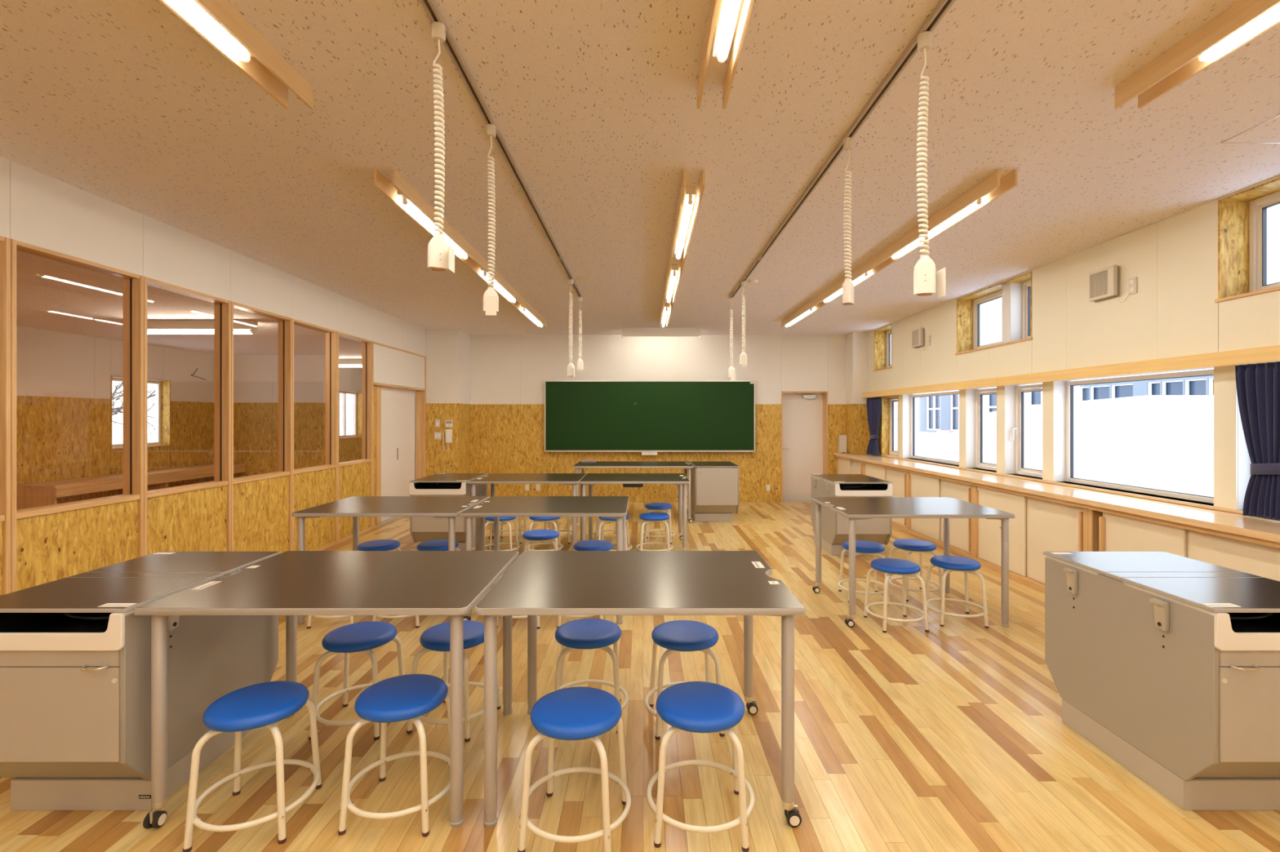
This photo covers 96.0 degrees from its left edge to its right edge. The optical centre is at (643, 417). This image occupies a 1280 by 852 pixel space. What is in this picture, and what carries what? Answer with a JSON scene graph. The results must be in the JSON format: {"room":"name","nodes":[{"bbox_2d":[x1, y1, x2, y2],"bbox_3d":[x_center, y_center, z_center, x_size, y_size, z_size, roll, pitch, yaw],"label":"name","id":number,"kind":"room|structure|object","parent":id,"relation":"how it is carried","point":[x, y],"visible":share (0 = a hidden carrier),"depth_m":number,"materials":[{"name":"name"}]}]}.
{"room":"science classroom","nodes":[
{"label":"science classroom","id":0,"kind":"room"},
{"bbox_2d":[16,325,213,504],"bbox_3d":[-6.670,0.225,3.130,0.200,2.450,11.460,0,0,0],"label":"wall","id":1,"kind":"structure","parent":0,"point":[63,379],"depth_m":6.79,"materials":[{"name":"white"}]},
{"bbox_2d":[110,375,170,449],"bbox_3d":[-6.646,-0.065,7.555,0.168,0.910,0.890,0,0,0],"label":"window","id":2,"kind":"structure","parent":1,"relation":"in","point":[162,388],"depth_m":7.97,"materials":[{"name":"brown wood"}]},
{"bbox_2d":[16,250,361,368],"bbox_3d":[-5.166,-1.010,5.200,3.068,0.080,15.600,0,0,0],"label":"ceiling","id":3,"kind":"structure","parent":0,"point":[51,295],"depth_m":5.29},
{"bbox_2d":[147,320,257,333],"bbox_3d":[-4.420,-0.901,5.740,1.120,0.135,0.070,0,0,0],"label":"strip light","id":4,"kind":"object","parent":3,"relation":"attached to","point":[251,325],"visible":0.65,"depth_m":5.71,"materials":[{"name":"white"}]},
{"bbox_2d":[338,359,361,367],"bbox_3d":[-4.725,-0.901,9.500,0.830,0.135,0.070,0,0,0],"label":"strip light","id":5,"kind":"object","parent":3,"relation":"attached to","point":[341,362],"visible":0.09,"depth_m":9.46,"materials":[{"name":"white plastic"}]},
{"bbox_2d":[0,155,426,595],"bbox_3d":[-4.650,0.010,5.250,2.300,2.880,15.700,0,0,0],"label":"wall","id":6,"kind":"structure","parent":0,"point":[42,215],"depth_m":4.38,"materials":[{"name":"white"}]},
{"bbox_2d":[16,278,132,511],"bbox_3d":[-3.569,-0.218,3.620,0.018,1.503,0.794,0,0,0],"label":"window","id":7,"kind":"structure","parent":6,"relation":"in","point":[131,279],"depth_m":4.01,"materials":[{"name":"brown wood"}]},
{"bbox_2d":[152,302,222,491],"bbox_3d":[-3.569,-0.218,4.473,0.018,1.503,0.799,0,0,0],"label":"window","id":8,"kind":"structure","parent":6,"relation":"in","point":[220,303],"depth_m":4.87,"materials":[{"name":"brown wood"}]},
{"bbox_2d":[300,333,331,469],"bbox_3d":[-3.569,-0.218,6.179,0.018,1.503,0.798,0,0,0],"label":"window","id":9,"kind":"structure","parent":6,"relation":"in","point":[330,333],"depth_m":6.58,"materials":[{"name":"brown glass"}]},
{"bbox_2d":[373,357,426,528],"bbox_3d":[-3.588,0.244,8.394,0.168,2.420,1.808,0,0,0],"label":"door","id":10,"kind":"structure","parent":6,"relation":"in","point":[393,408],"depth_m":8.53,"materials":[{"name":"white wood"}]},
{"bbox_2d":[233,355,325,478],"bbox_3d":[-5.680,0.240,8.930,1.780,2.420,0.140,0,0,0],"label":"wall","id":11,"kind":"structure","parent":0,"point":[255,377],"depth_m":8.86,"materials":[{"name":"white"}]},
{"bbox_2d":[338,389,361,439],"bbox_3d":[-5.676,-0.065,11.050,0.168,0.910,0.900,0,0,0],"label":"window","id":12,"kind":"structure","parent":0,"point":[357,395],"depth_m":11.45,"materials":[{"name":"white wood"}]},
{"bbox_2d":[426,328,470,476],"bbox_3d":[-3.244,0.010,9.610,0.529,2.880,0.620,0,0,0],"label":"wall","id":13,"kind":"structure","parent":0,"point":[447,350],"depth_m":9.30,"materials":[{"name":"white paint"}]},
{"bbox_2d":[0,0,1279,334],"bbox_3d":[0.180,-1.490,3.810,7.640,0.120,12.820,0,0,0],"label":"ceiling","id":14,"kind":"structure","parent":0,"point":[593,103],"depth_m":2.91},
{"bbox_2d":[160,0,313,108],"bbox_3d":[-1.486,-1.379,0.095,0.123,0.103,4.790,0,0,0],"label":"ceiling light","id":15,"kind":"object","parent":14,"relation":"attached to","point":[218,22],"visible":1,"depth_m":2.11,"materials":[{"name":"white"}]},
{"bbox_2d":[373,168,546,327],"bbox_3d":[-1.486,-1.379,5.905,0.123,0.103,5.190,0,0,0],"label":"ceiling light","id":16,"kind":"object","parent":14,"relation":"attached to","point":[400,192],"visible":0.97,"depth_m":4.23,"materials":[{"name":"white"}]},
{"bbox_2d":[419,0,582,298],"bbox_3d":[-0.735,-1.419,2.215,0.038,0.022,9.230,0,0,0],"label":"rail","id":17,"kind":"object","parent":14,"relation":"attached to","point":[430,6],"visible":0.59,"depth_m":2.68,"materials":[{"name":"beige"}]},
{"bbox_2d":[427,21,454,273],"bbox_3d":[-0.727,-0.965,2.063,0.089,0.884,0.077,0,0,0],"label":"pendant","id":18,"kind":"object","parent":17,"relation":"hanging from","point":[441,255],"visible":1,"depth_m":2.06,"materials":[{"name":"beige plastic"}]},
{"bbox_2d":[483,123,498,315],"bbox_3d":[-0.735,-0.949,2.778,0.074,0.918,0.055,0,0,0],"label":"pendant","id":19,"kind":"object","parent":17,"relation":"hanging from","point":[491,299],"visible":1,"depth_m":2.77,"materials":[{"name":"beige plastic"}]},
{"bbox_2d":[567,279,574,377],"bbox_3d":[-0.726,-0.911,5.853,0.097,0.994,0.055,0,0,35],"label":"pendant","id":20,"kind":"object","parent":17,"relation":"hanging from","point":[571,368],"visible":1,"depth_m":5.85,"materials":[{"name":"beige plastic"}]},
{"bbox_2d":[577,297,583,370],"bbox_3d":[-0.735,-0.978,6.718,0.072,0.860,0.053,0,0,0],"label":"pendant","id":21,"kind":"object","parent":17,"relation":"hanging from","point":[580,362],"visible":1,"depth_m":6.71,"materials":[{"name":"beige plastic"}]},
{"bbox_2d":[622,328,700,337],"bbox_3d":[0.285,-1.361,9.235,1.250,0.137,0.210,0,0,0],"label":"light","id":22,"kind":"object","parent":14,"relation":"attached to","point":[625,331],"visible":1,"depth_m":9.13,"materials":[{"name":"white"}]},
{"bbox_2d":[658,168,705,327],"bbox_3d":[0.293,-1.379,5.905,0.125,0.103,5.190,0,0,0],"label":"ceiling light","id":23,"kind":"object","parent":14,"relation":"attached to","point":[689,196],"visible":1,"depth_m":4.29,"materials":[{"name":"white"}]},
{"bbox_2d":[697,0,754,108],"bbox_3d":[0.293,-1.379,0.095,0.125,0.103,4.790,0,0,0],"label":"ceiling light","id":24,"kind":"object","parent":14,"relation":"attached to","point":[728,10],"visible":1,"depth_m":2.06,"materials":[{"name":"white"}]},
{"bbox_2d":[728,0,955,298],"bbox_3d":[1.035,-1.419,2.215,0.038,0.022,9.230,0,0,0],"label":"rail","id":25,"kind":"object","parent":14,"relation":"attached to","point":[943,6],"visible":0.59,"depth_m":2.66,"materials":[{"name":"beige"}]},
{"bbox_2d":[728,297,735,379],"bbox_3d":[1.037,-0.925,6.748,0.077,0.964,0.058,0,0,0],"label":"pendant","id":26,"kind":"object","parent":25,"relation":"hanging from","point":[731,371],"visible":1,"depth_m":6.74,"materials":[{"name":"beige plastic"}]},
{"bbox_2d":[739,280,746,366],"bbox_3d":[1.035,-0.966,5.947,0.072,0.882,0.053,0,0,0],"label":"pendant","id":27,"kind":"object","parent":25,"relation":"hanging from","point":[743,357],"visible":1,"depth_m":5.94,"materials":[{"name":"beige plastic"}]},
{"bbox_2d":[842,137,853,305],"bbox_3d":[1.036,-0.990,2.909,0.049,0.835,0.072,0,0,41],"label":"pendant","id":28,"kind":"object","parent":25,"relation":"hanging from","point":[848,285],"visible":1,"depth_m":2.90,"materials":[{"name":"beige plastic"}]},
{"bbox_2d":[913,31,945,298],"bbox_3d":[1.046,-0.925,2.117,0.096,0.964,0.063,0,0,0],"label":"pendant","id":29,"kind":"object","parent":25,"relation":"hanging from","point":[924,272],"visible":1,"depth_m":2.11,"materials":[{"name":"beige plastic"}]},
{"bbox_2d":[781,168,1017,327],"bbox_3d":[2.093,-1.379,5.905,0.114,0.103,5.190,0,0,0],"label":"ceiling light","id":30,"kind":"object","parent":14,"relation":"attached to","point":[992,187],"visible":0.96,"depth_m":4.26,"materials":[{"name":"white"}]},
{"bbox_2d":[1115,0,1279,108],"bbox_3d":[2.093,-1.379,0.095,0.114,0.103,4.790,0,0,0],"label":"ceiling light","id":31,"kind":"object","parent":14,"relation":"attached to","point":[1244,20],"visible":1,"depth_m":2.13,"materials":[{"name":"white"}]},
{"bbox_2d":[1221,114,1279,142],"bbox_3d":[3.220,-1.428,2.776,0.440,0.004,0.440,0,0,0],"label":"ceiling hatch","id":32,"kind":"object","parent":14,"relation":"attached to","point":[1268,131],"visible":1,"depth_m":2.90,"materials":[{"name":"silver metal"}]},
{"bbox_2d":[0,502,1279,851],"bbox_3d":[0.140,1.500,3.810,7.520,0.100,12.820,0,0,0],"label":"floor","id":33,"kind":"structure","parent":0,"point":[953,737],"depth_m":2.50,"materials":[{"name":"brown wood"}]},
{"bbox_2d":[0,551,279,810],"bbox_3d":[-2.095,1.057,2.422,0.620,0.786,0.891,0,0,0],"label":"bench","id":34,"kind":"object","parent":33,"relation":"on","point":[75,655],"visible":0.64,"depth_m":2.13,"materials":[{"name":"grey laminate"}]},
{"bbox_2d":[0,570,238,650],"bbox_3d":[-2.105,0.745,2.429,0.592,0.128,0.862,0,0,0],"label":"basin","id":35,"kind":"object","parent":34,"relation":"in","point":[92,610],"depth_m":2.15,"materials":[{"name":"black metal"}]},
{"bbox_2d":[182,680,322,851],"bbox_3d":[-1.400,1.234,2.095,0.390,0.432,0.390,0,0,-8],"label":"stool","id":36,"kind":"object","parent":33,"relation":"on","point":[255,706],"visible":1,"depth_m":2.02,"materials":[{"name":"blue plastic"}]},
{"bbox_2d":[133,551,518,828],"bbox_3d":[-1.198,1.057,2.447,1.163,0.786,0.872,0,0,0],"label":"lab table","id":37,"kind":"object","parent":33,"relation":"on","point":[291,584],"visible":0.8,"depth_m":2.18,"materials":[{"name":"grey"}]},
{"bbox_2d":[306,615,353,628],"bbox_3d":[-2.157,1.234,4.120,0.390,0.432,0.390,0,0,0],"label":"stool","id":38,"kind":"object","parent":33,"relation":"on","point":[309,617],"visible":0.12,"depth_m":3.96,"materials":[{"name":"beige metal"}]},
{"bbox_2d":[308,621,404,740],"bbox_3d":[-1.350,1.234,2.750,0.390,0.432,0.390,0,0,0],"label":"stool","id":39,"kind":"object","parent":33,"relation":"on","point":[365,637],"visible":0.69,"depth_m":2.67,"materials":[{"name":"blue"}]},
{"bbox_2d":[356,539,401,551],"bbox_3d":[-2.155,1.234,4.700,0.390,0.432,0.390,0,0,-6],"label":"stool","id":40,"kind":"object","parent":33,"relation":"on","point":[379,544],"visible":0.24,"depth_m":4.63,"materials":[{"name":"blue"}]},
{"bbox_2d":[291,496,489,624],"bbox_3d":[-1.883,1.057,4.455,1.163,0.786,0.872,0,0,0],"label":"lab table","id":41,"kind":"object","parent":33,"relation":"on","point":[439,507],"visible":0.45,"depth_m":4.25,"materials":[{"name":"brown laminate"}]},
{"bbox_2d":[337,674,449,837],"bbox_3d":[-0.900,1.234,2.155,0.390,0.432,0.390,0,0,1],"label":"stool","id":42,"kind":"object","parent":33,"relation":"on","point":[410,696],"visible":0.92,"depth_m":2.06,"materials":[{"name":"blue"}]},
{"bbox_2d":[372,615,419,628],"bbox_3d":[-1.717,1.234,4.120,0.390,0.432,0.390,0,0,-4],"label":"stool","id":43,"kind":"object","parent":33,"relation":"on","point":[374,617],"visible":0.11,"depth_m":3.96,"materials":[{"name":"beige metal"}]},
{"bbox_2d":[417,539,460,551],"bbox_3d":[-1.675,1.234,4.700,0.390,0.432,0.390,0,0,5],"label":"stool","id":44,"kind":"object","parent":33,"relation":"on","point":[437,544],"visible":0.27,"depth_m":4.61,"materials":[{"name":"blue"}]},
{"bbox_2d":[408,473,488,551],"bbox_3d":[-2.150,1.057,6.474,0.620,0.786,0.891,0,0,0],"label":"bench","id":45,"kind":"object","parent":33,"relation":"on","point":[422,529],"visible":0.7,"depth_m":6.11,"materials":[{"name":"beige metal"}]},
{"bbox_2d":[409,476,481,494],"bbox_3d":[-2.160,0.745,6.481,0.592,0.128,0.862,0,0,0],"label":"basin","id":46,"kind":"object","parent":45,"relation":"in","point":[426,485],"depth_m":6.14,"materials":[{"name":"white metal"}]},
{"bbox_2d":[406,620,501,742],"bbox_3d":[-0.900,1.234,2.765,0.390,0.432,0.390,0,0,13],"label":"stool","id":47,"kind":"object","parent":33,"relation":"on","point":[437,637],"visible":0.52,"depth_m":2.66,"materials":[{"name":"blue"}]},
{"bbox_2d":[484,516,519,552],"bbox_3d":[-1.500,1.234,6.060,0.390,0.432,0.390,0,0,0],"label":"stool","id":48,"kind":"object","parent":33,"relation":"on","point":[503,519],"visible":0.6,"depth_m":5.97,"materials":[{"name":"beige metal"}]},
{"bbox_2d":[499,516,526,543],"bbox_3d":[-1.560,1.234,6.800,0.390,0.432,0.390,0,0,0],"label":"stool","id":49,"kind":"object","parent":33,"relation":"on","point":[520,530],"visible":0.3,"depth_m":6.90,"materials":[{"name":"beige metal"}]},
{"bbox_2d":[467,473,586,551],"bbox_3d":[-1.257,1.057,6.465,1.163,0.786,0.872,0,0,0],"label":"lab table","id":50,"kind":"object","parent":33,"relation":"on","point":[573,479],"visible":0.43,"depth_m":6.14,"materials":[{"name":"grey metal"}]},
{"bbox_2d":[522,529,559,551],"bbox_3d":[-0.912,1.234,5.130,0.390,0.432,0.390,0,0,-8],"label":"stool","id":51,"kind":"object","parent":33,"relation":"on","point":[535,535],"visible":0.56,"depth_m":5.04,"materials":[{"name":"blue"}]},
{"bbox_2d":[459,496,629,624],"bbox_3d":[-0.700,1.057,4.455,1.163,0.786,0.872,0,0,0],"label":"lab table","id":52,"kind":"object","parent":33,"relation":"on","point":[607,507],"visible":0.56,"depth_m":4.25,"materials":[{"name":"brown laminate"}]},
{"bbox_2d":[527,516,563,551],"bbox_3d":[-1.040,1.234,6.080,0.390,0.432,0.390,0,0,-3],"label":"stool","id":53,"kind":"object","parent":33,"relation":"on","point":[535,519],"visible":0.61,"depth_m":5.97,"materials":[{"name":"beige metal"}]},
{"bbox_2d":[517,687,631,851],"bbox_3d":[-0.237,1.234,2.045,0.390,0.432,0.390,0,0,9],"label":"stool","id":54,"kind":"object","parent":33,"relation":"on","point":[572,713],"visible":1,"depth_m":1.96,"materials":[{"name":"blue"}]},
{"bbox_2d":[552,618,628,733],"bbox_3d":[-0.266,1.234,2.790,0.390,0.432,0.390,0,0,-3],"label":"stool","id":55,"kind":"object","parent":33,"relation":"on","point":[584,633],"visible":0.74,"depth_m":2.72,"materials":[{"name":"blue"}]},
{"bbox_2d":[573,540,613,551],"bbox_3d":[-0.405,1.234,4.680,0.390,0.432,0.390,0,0,10],"label":"stool","id":56,"kind":"object","parent":33,"relation":"on","point":[585,545],"visible":0.24,"depth_m":4.61,"materials":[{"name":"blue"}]},
{"bbox_2d":[598,514,632,551],"bbox_3d":[-0.310,1.234,6.080,0.390,0.432,0.390,0,0,3],"label":"stool","id":57,"kind":"object","parent":33,"relation":"on","point":[605,520],"visible":0.34,"depth_m":6.01,"materials":[{"name":"beige metal"}]},
{"bbox_2d":[573,461,693,523],"bbox_3d":[-0.140,1.057,8.365,1.660,0.786,0.880,0,0,0],"label":"lab table","id":58,"kind":"object","parent":33,"relation":"on","point":[686,465],"visible":0.65,"depth_m":8.03,"materials":[{"name":"grey metal"}]},
{"bbox_2d":[578,473,689,551],"bbox_3d":[-0.093,1.057,6.465,1.163,0.786,0.872,0,0,0],"label":"lab table","id":59,"kind":"object","parent":33,"relation":"on","point":[590,479],"visible":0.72,"depth_m":6.22,"materials":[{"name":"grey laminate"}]},
{"bbox_2d":[474,551,805,827],"bbox_3d":[-0.015,1.057,2.447,1.163,0.786,0.872,0,0,0],"label":"lab table","id":60,"kind":"object","parent":33,"relation":"on","point":[538,583],"visible":0.97,"depth_m":2.22,"materials":[{"name":"grey"}]},
{"bbox_2d":[635,512,672,551],"bbox_3d":[0.118,1.234,6.080,0.390,0.432,0.390,0,0,-2],"label":"stool","id":61,"kind":"object","parent":33,"relation":"on","point":[660,517],"visible":0.8,"depth_m":5.98,"materials":[{"name":"beige"}]},
{"bbox_2d":[643,502,675,544],"bbox_3d":[0.180,1.234,6.790,0.390,0.432,0.390,0,0,4],"label":"stool","id":62,"kind":"object","parent":33,"relation":"on","point":[652,507],"visible":0.89,"depth_m":6.67,"materials":[{"name":"beige"}]},
{"bbox_2d":[644,620,724,740],"bbox_3d":[0.200,1.234,2.765,0.390,0.432,0.390,0,0,-5],"label":"stool","id":63,"kind":"object","parent":33,"relation":"on","point":[684,636],"visible":0.77,"depth_m":2.69,"materials":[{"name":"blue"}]},
{"bbox_2d":[646,681,755,851],"bbox_3d":[0.206,1.234,2.090,0.390,0.432,0.390,0,0,4],"label":"stool","id":64,"kind":"object","parent":33,"relation":"on","point":[696,707],"visible":1,"depth_m":1.99,"materials":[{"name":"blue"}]},
{"bbox_2d":[689,461,739,521],"bbox_3d":[1.020,1.058,8.365,0.615,0.785,0.870,0,0,0],"label":"base cabinet","id":65,"kind":"object","parent":33,"relation":"on","point":[715,485],"visible":0.96,"depth_m":7.93,"materials":[{"name":"grey laminate"}]},
{"bbox_2d":[835,457,862,474],"bbox_3d":[3.520,1.050,9.307,0.440,0.800,1.193,0,0,0],"label":"base cabinet","id":66,"kind":"object","parent":33,"relation":"on","point":[843,466],"visible":0.16,"depth_m":9.39,"materials":[{"name":"brown wood"}]},
{"bbox_2d":[810,474,893,555],"bbox_3d":[2.265,1.057,6.364,0.620,0.786,0.891,0,0,0],"label":"bench","id":67,"kind":"object","parent":33,"relation":"on","point":[834,526],"visible":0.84,"depth_m":6.05,"materials":[{"name":"beige metal"}]},
{"bbox_2d":[811,475,892,496],"bbox_3d":[2.275,0.745,6.371,0.592,0.128,0.862,0,0,0],"label":"basin","id":68,"kind":"object","parent":67,"relation":"in","point":[828,486],"depth_m":6.14,"materials":[{"name":"white metal"}]},
{"bbox_2d":[838,540,889,602],"bbox_3d":[1.780,1.234,4.660,0.390,0.432,0.390,0,0,5],"label":"stool","id":69,"kind":"object","parent":33,"relation":"on","point":[862,547],"visible":0.73,"depth_m":4.61,"materials":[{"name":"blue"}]},
{"bbox_2d":[862,462,907,533],"bbox_3d":[3.520,1.050,7.975,0.440,0.800,1.468,0,0,0],"label":"base cabinet","id":70,"kind":"object","parent":33,"relation":"on","point":[899,478],"visible":0.29,"depth_m":7.65,"materials":[{"name":"brown wood"}]},
{"bbox_2d":[863,558,928,633],"bbox_3d":[1.770,1.234,4.050,0.390,0.432,0.390,0,0,-3],"label":"stool","id":71,"kind":"object","parent":33,"relation":"on","point":[891,566],"visible":1,"depth_m":3.96,"materials":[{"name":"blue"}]},
{"bbox_2d":[810,497,1014,627],"bbox_3d":[1.985,1.057,4.395,1.163,0.786,0.872,0,0,0],"label":"lab table","id":72,"kind":"object","parent":33,"relation":"on","point":[854,508],"visible":0.94,"depth_m":4.14,"materials":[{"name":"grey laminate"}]},
{"bbox_2d":[888,538,942,601],"bbox_3d":[2.220,1.234,4.720,0.390,0.432,0.390,0,0,-5],"label":"stool","id":73,"kind":"object","parent":33,"relation":"on","point":[919,546],"visible":0.81,"depth_m":4.63,"materials":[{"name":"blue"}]},
{"bbox_2d":[906,472,973,559],"bbox_3d":[3.520,1.050,6.520,0.440,0.800,1.438,0,0,0],"label":"base cabinet","id":74,"kind":"object","parent":33,"relation":"on","point":[930,530],"visible":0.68,"depth_m":6.44,"materials":[{"name":"brown wood"}]},
{"bbox_2d":[925,555,988,628],"bbox_3d":[2.240,1.234,4.140,0.390,0.432,0.390,0,0,6],"label":"stool","id":75,"kind":"object","parent":33,"relation":"on","point":[950,563],"visible":0.98,"depth_m":4.04,"materials":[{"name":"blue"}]},
{"bbox_2d":[973,485,1088,593],"bbox_3d":[3.520,1.050,5.055,0.440,0.800,1.488,0,0,0],"label":"base cabinet","id":76,"kind":"object","parent":33,"relation":"on","point":[1037,526],"visible":0.52,"depth_m":5.03,"materials":[{"name":"brown wood"}]},
{"bbox_2d":[1043,551,1279,810],"bbox_3d":[2.278,1.057,2.422,0.620,0.786,0.891,0,0,0],"label":"bench","id":77,"kind":"object","parent":33,"relation":"on","point":[1168,664],"visible":1,"depth_m":2.23,"materials":[{"name":"grey laminate"}]},
{"bbox_2d":[1046,555,1279,650],"bbox_3d":[2.288,0.745,2.429,0.592,0.128,0.862,0,0,0],"label":"basin","id":78,"kind":"object","parent":77,"relation":"in","point":[1207,606],"depth_m":2.29,"materials":[{"name":"black metal"}]},
{"bbox_2d":[1088,509,1279,582],"bbox_3d":[3.520,1.050,3.570,0.440,0.800,1.478,0,0,0],"label":"base cabinet","id":79,"kind":"object","parent":33,"relation":"on","point":[1107,532],"visible":0.15,"depth_m":3.58,"materials":[{"name":"brown wood"}]},
{"bbox_2d":[470,334,849,502],"bbox_3d":[0.190,0.010,10.000,7.620,2.880,0.160,0,0,0],"label":"wall","id":80,"kind":"structure","parent":0,"point":[508,373],"depth_m":9.92,"materials":[{"name":"white paint"}]},
{"bbox_2d":[544,380,755,452],"bbox_3d":[0.112,-0.030,9.852,3.604,1.221,0.105,0,0,0],"label":"chalkboard","id":81,"kind":"object","parent":80,"relation":"attached to","point":[580,415],"visible":1,"depth_m":9.86,"materials":[{"name":"green"}]},
{"bbox_2d":[781,391,827,502],"bbox_3d":[2.777,0.497,10.066,0.801,1.913,0.308,0,0,0],"label":"door","id":82,"kind":"structure","parent":80,"relation":"in","point":[804,414],"depth_m":10.12,"materials":[{"name":"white wood"}]},
{"bbox_2d":[845,332,868,453],"bbox_3d":[3.620,-0.415,9.760,0.260,2.030,0.320,0,0,0],"label":"wall","id":83,"kind":"structure","parent":0,"point":[856,343],"depth_m":9.60,"materials":[{"name":"white paint"}]},
{"bbox_2d":[868,175,1279,514],"bbox_3d":[3.870,0.010,3.660,0.240,2.880,12.520,0,0,0],"label":"wall","id":84,"kind":"structure","parent":0,"point":[1173,312],"depth_m":4.71,"materials":[{"name":"white paint"}]},
{"bbox_2d":[866,396,881,456],"bbox_3d":[3.675,0.136,9.188,0.063,0.922,0.572,0,0,0],"label":"curtain","id":85,"kind":"object","parent":84,"relation":"hanging from","point":[873,404],"visible":0.99,"depth_m":9.15,"materials":[{"name":"blue fabric"}]},
{"bbox_2d":[873,324,892,371],"bbox_3d":[3.861,-1.087,9.025,0.249,0.663,0.678,0,0,0],"label":"window","id":86,"kind":"structure","parent":84,"relation":"in","point":[882,335],"depth_m":9.34,"materials":[{"name":"brown wood"}]},
{"bbox_2d":[880,395,898,457],"bbox_3d":[3.824,0.136,8.768,0.176,0.931,0.613,0,0,0],"label":"window","id":87,"kind":"structure","parent":84,"relation":"in","point":[887,402],"depth_m":9.05,"materials":[{"name":"brown wood"}]},
{"bbox_2d":[911,327,924,348],"bbox_3d":[3.721,-1.079,7.800,0.058,0.245,0.252,0,0,0],"label":"wall fan","id":88,"kind":"object","parent":84,"relation":"attached to","point":[917,335],"visible":1,"depth_m":7.76,"materials":[{"name":"beige plastic"}]},
{"bbox_2d":[910,391,959,465],"bbox_3d":[3.887,0.126,7.588,0.050,0.912,1.485,0,0,0],"label":"window","id":89,"kind":"structure","parent":84,"relation":"in","point":[913,455],"depth_m":8.23,"materials":[{"name":"white"}]},
{"bbox_2d":[975,387,996,471],"bbox_3d":[3.887,0.126,6.410,0.050,0.912,0.580,0,0,0],"label":"window","id":90,"kind":"structure","parent":84,"relation":"in","point":[979,393],"depth_m":6.63,"materials":[{"name":"white"}]},
{"bbox_2d":[955,271,1032,355],"bbox_3d":[3.865,-1.087,6.226,0.259,0.663,1.355,0,0,0],"label":"window","id":91,"kind":"structure","parent":84,"relation":"in","point":[1015,293],"depth_m":6.08,"materials":[{"name":"brown wood"}]},
{"bbox_2d":[1012,383,1042,478],"bbox_3d":[3.860,0.126,5.697,0.104,0.912,0.565,0,0,0],"label":"window","id":92,"kind":"structure","parent":84,"relation":"in","point":[1020,390],"depth_m":5.92,"materials":[{"name":"white"}]},
{"bbox_2d":[833,453,1279,548],"bbox_3d":[3.510,0.640,3.659,0.480,0.075,12.519,0,0,0],"label":"countertop","id":93,"kind":"structure","parent":84,"relation":"attached to","point":[1259,531],"depth_m":4.15,"materials":[{"name":"brown wood"}]},
{"bbox_2d":[874,454,1242,514],"bbox_3d":[3.817,0.592,3.499,0.165,0.019,12.198,0,0,0],"label":"trim","id":94,"kind":"structure","parent":84,"relation":"attached to","point":[1109,491],"depth_m":4.75,"materials":[{"name":"brown wood"}]},
{"bbox_2d":[862,345,1279,398],"bbox_3d":[3.684,-0.370,3.460,0.129,0.090,12.120,0,0,0],"label":"trim","id":95,"kind":"structure","parent":84,"relation":"attached to","point":[1268,353],"depth_m":4.38,"materials":[{"name":"brown wood"}]},
{"bbox_2d":[1088,264,1119,302],"bbox_3d":[3.721,-1.079,4.650,0.058,0.245,0.252,0,0,0],"label":"wall fan","id":96,"kind":"object","parent":84,"relation":"attached to","point":[1104,283],"visible":1,"depth_m":4.63,"materials":[{"name":"beige plastic"}]},
{"bbox_2d":[1066,368,1213,503],"bbox_3d":[3.887,0.126,4.529,0.050,0.912,1.478,0,0,0],"label":"window","id":97,"kind":"structure","parent":84,"relation":"in","point":[1070,385],"depth_m":4.75,"materials":[{"name":"white"}]},
{"bbox_2d":[1214,177,1279,302],"bbox_3d":[3.865,-1.087,3.094,0.259,0.663,1.355,0,0,0],"label":"window","id":98,"kind":"structure","parent":84,"relation":"in","point":[1242,215],"depth_m":3.75,"materials":[{"name":"brown wood"}]},
{"bbox_2d":[1235,361,1279,519],"bbox_3d":[3.675,0.136,3.140,0.074,0.922,0.878,0,0,0],"label":"curtain","id":99,"kind":"object","parent":84,"relation":"hanging from","point":[1258,385],"visible":1,"depth_m":3.42,"materials":[{"name":"blue fabric"}]},
{"bbox_3d":[-5.111,1.500,5.200,2.978,0.100,15.600,0,0,0],"label":"floor","id":100,"kind":"structure","parent":0,"visible":0},
{"bbox_2d":[16,463,245,510],"bbox_3d":[-6.327,1.075,7.410,0.455,0.750,2.860,0,0,0],"label":"bench","id":101,"kind":"object","parent":100,"relation":"on","point":[28,495],"visible":0.37,"depth_m":6.46,"materials":[{"name":"brown wood"}]},
{"label":"outside","id":102,"kind":"structure","parent":0,"visible":0},
{"bbox_2d":[897,395,1213,497],"bbox_3d":[16.635,0.379,17.700,25.230,1.443,59.400,0,0,0],"label":"snow","id":103,"kind":"object","parent":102,"point":[1165,442],"visible":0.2,"depth_m":7.19,"materials":[{"name":"white snow"}]},
{"bbox_2d":[919,375,1213,432],"bbox_3d":[13.500,0.050,12.500,5.000,3.400,21.000,0,0,0],"label":"building","id":104,"kind":"structure","parent":103,"relation":"on","point":[936,413],"depth_m":14.21,"materials":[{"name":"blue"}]},
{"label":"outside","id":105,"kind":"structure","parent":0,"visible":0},
{"bbox_2d":[111,426,352,444],"bbox_3d":[-33.450,1.375,25.000,53.100,0.950,70.000,0,0,0],"label":"snow","id":106,"kind":"object","parent":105,"point":[117,432],"depth_m":32.60,"materials":[{"name":"white snow"}]},
{"bbox_2d":[111,381,155,440],"bbox_3d":[-13.307,-0.468,13.409,3.825,2.847,4.112,0,0,0],"label":"bare tree","id":107,"kind":"object","parent":106,"relation":"on","point":[114,411],"visible":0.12,"depth_m":13.92,"materials":[{"name":"grey plant"}]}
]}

